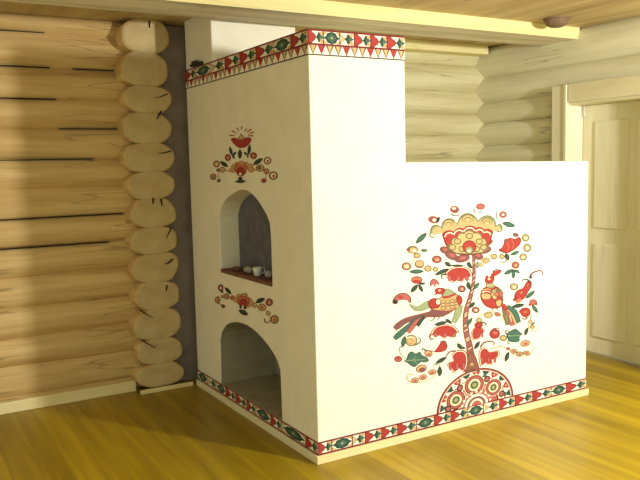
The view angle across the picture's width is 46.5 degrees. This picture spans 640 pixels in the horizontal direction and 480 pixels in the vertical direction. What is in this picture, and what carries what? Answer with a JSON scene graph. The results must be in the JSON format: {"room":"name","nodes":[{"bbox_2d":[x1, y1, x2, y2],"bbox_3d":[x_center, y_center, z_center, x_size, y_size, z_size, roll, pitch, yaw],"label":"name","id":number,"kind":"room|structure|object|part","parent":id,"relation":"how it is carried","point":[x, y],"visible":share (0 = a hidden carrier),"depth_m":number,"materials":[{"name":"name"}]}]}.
{"room":"traditional dwelling","nodes":[
{"label":"traditional dwelling","id":0,"kind":"room"},
{"bbox_2d":[113,18,192,394],"bbox_3d":[-1.148,-0.220,5.056,0.398,2.482,0.278,-5,7,-30],"label":"wall","id":1,"kind":"structure","parent":0,"point":[141,69],"depth_m":4.94,"materials":[{"name":"beige wood"}]},
{"bbox_2d":[157,26,197,381],"bbox_3d":[-0.996,-0.227,5.191,0.190,2.462,0.060,-5,7,-30],"label":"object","id":2,"kind":"structure","parent":1,"relation":"attached to","point":[173,55],"depth_m":5.17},
{"bbox_2d":[0,12,483,401],"bbox_3d":[-1.877,-0.169,4.740,7.950,2.496,0.232,-5,7,-30],"label":"wall","id":3,"kind":"structure","parent":0,"point":[66,309],"depth_m":4.80,"materials":[{"name":"beige wood"}]},
{"bbox_2d":[0,379,135,414],"bbox_3d":[-3.238,1.153,3.922,4.595,0.075,0.045,-5,7,-30],"label":"baseboard","id":4,"kind":"structure","parent":3,"relation":"attached to","point":[63,397],"depth_m":4.83,"materials":[{"name":"beige wood"}]},
{"bbox_2d":[0,350,639,479],"bbox_3d":[0.132,1.259,2.748,9.200,0.060,6.500,-5,7,-30],"label":"floor","id":5,"kind":"structure","parent":0,"point":[185,433],"depth_m":4.01,"materials":[{"name":"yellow wood"}]},
{"bbox_2d":[184,17,588,464],"bbox_3d":[0.392,-0.229,4.837,2.024,2.471,1.671,-5,7,-30],"label":"stove","id":6,"kind":"object","parent":5,"relation":"on","point":[402,301],"visible":1,"depth_m":4.09,"materials":[{"name":"paint"}]},
{"bbox_2d":[233,266,240,270],"bbox_3d":[-0.511,0.174,4.579,0.043,0.026,0.089,-5,7,-30],"label":"clinker","id":7,"kind":"object","parent":6,"relation":"on","point":[235,268],"visible":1,"depth_m":4.56,"materials":[{"name":"brown"}]},
{"bbox_2d":[221,267,272,286],"bbox_3d":[-0.355,0.211,4.428,0.211,0.023,0.707,-5,7,-30],"label":"niche shelf","id":8,"kind":"object","parent":6,"relation":"attached to","point":[227,272],"depth_m":4.39,"materials":[{"name":"brown wood"}]},
{"bbox_2d":[243,266,252,272],"bbox_3d":[-0.428,0.177,4.465,0.063,0.040,0.085,-5,7,-30],"label":"cup","id":9,"kind":"object","parent":6,"relation":"on","point":[248,269],"visible":0.94,"depth_m":4.44,"materials":[{"name":"white ceramic"}]},
{"bbox_3d":[-0.434,1.049,4.465,0.014,0.042,1.654,-5,7,-30],"label":"skirting","id":10,"kind":"part","parent":6,"relation":"part of","materials":[{"name":"paint"}]},
{"bbox_2d":[253,266,264,275],"bbox_3d":[-0.359,0.182,4.332,0.056,0.052,0.071,2,6,28],"label":"cup","id":11,"kind":"object","parent":6,"relation":"on","point":[257,271],"visible":1,"depth_m":4.31,"materials":[{"name":"white ceramic"}]},
{"bbox_2d":[265,270,271,277],"bbox_3d":[-0.291,0.193,4.252,0.053,0.043,0.055,-1,6,7],"label":"cup","id":12,"kind":"object","parent":6,"relation":"on","point":[268,274],"visible":0.83,"depth_m":4.24,"materials":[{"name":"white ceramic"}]},
{"bbox_3d":[0.848,1.040,4.252,2.008,0.042,0.014,-5,7,-30],"label":"skirting","id":13,"kind":"part","parent":6,"relation":"part of","materials":[{"name":"white paint"}]},
{"bbox_2d":[0,0,639,46],"bbox_3d":[-1.097,-1.302,3.197,7.900,0.060,3.700,-5,7,-30],"label":"ceiling","id":14,"kind":"structure","parent":0,"point":[583,13],"depth_m":4.75,"materials":[{"name":"beige wood"}]},
{"bbox_2d":[0,0,579,45],"bbox_3d":[-1.498,-1.272,3.728,7.740,0.088,0.365,-5,7,-30],"label":"beam","id":15,"kind":"structure","parent":14,"relation":"attached to","point":[305,13],"depth_m":4.59,"materials":[{"name":"beige wood"}]},
{"bbox_2d":[295,30,487,56],"bbox_3d":[0.488,-1.535,5.825,2.070,0.076,0.165,-5,7,-30],"label":"beam","id":16,"kind":"structure","parent":14,"relation":"attached to","point":[411,45],"depth_m":6.06,"materials":[{"name":"beige wood"}]},
{"bbox_2d":[543,16,570,27],"bbox_3d":[1.636,-1.502,5.147,0.184,0.062,0.184,-5,7,-30],"label":"ceiling lamp","id":17,"kind":"object","parent":14,"relation":"attached to","point":[553,21],"visible":1,"depth_m":5.09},
{"bbox_2d":[474,16,639,161],"bbox_3d":[2.290,-0.316,5.229,0.230,2.496,3.600,-5,7,-30],"label":"wall","id":18,"kind":"structure","parent":0,"point":[515,90],"depth_m":5.92,"materials":[{"name":"beige wood"}]},
{"bbox_2d":[551,85,568,160],"bbox_3d":[1.844,-0.143,5.724,0.055,2.055,0.147,-5,7,-30],"label":"trim","id":19,"kind":"structure","parent":18,"relation":"attached to","point":[560,104],"depth_m":5.63,"materials":[{"name":"beige wood"}]},
{"bbox_2d":[568,105,582,160],"bbox_3d":[1.973,-0.084,5.750,0.185,1.925,0.017,-5,7,-30],"label":"trim","id":20,"kind":"structure","parent":18,"relation":"attached to","point":[575,128],"depth_m":5.66,"materials":[{"name":"beige wood"}]},
{"bbox_2d":[568,74,639,101],"bbox_3d":[2.138,-1.059,5.112,0.035,0.135,1.065,-5,7,-30],"label":"trim","id":21,"kind":"structure","parent":18,"relation":"attached to","point":[624,86],"depth_m":5.28,"materials":[{"name":"beige wood"}]},
{"bbox_2d":[569,95,639,105],"bbox_3d":[2.184,-0.997,5.260,0.185,0.020,0.903,-5,7,-30],"label":"trim","id":22,"kind":"structure","parent":18,"relation":"attached to","point":[637,97],"depth_m":5.35,"materials":[{"name":"beige wood"}]},
{"bbox_2d":[582,100,639,362],"bbox_3d":[2.266,-0.053,5.387,0.050,1.898,0.898,-5,7,-30],"label":"door","id":23,"kind":"structure","parent":18,"relation":"in","point":[611,131],"depth_m":5.51,"materials":[{"name":"beige wood"}]},
{"bbox_3d":[2.263,0.407,5.427,0.014,0.720,0.660,-5,7,-30],"label":"panel","id":24,"kind":"part","parent":23,"relation":"part of","materials":[{"name":"beige wood"}]},
{"bbox_3d":[2.243,-0.469,5.339,0.014,0.800,0.660,-5,7,-30],"label":"panel","id":25,"kind":"part","parent":23,"relation":"part of","materials":[{"name":"beige wood"}]}
]}

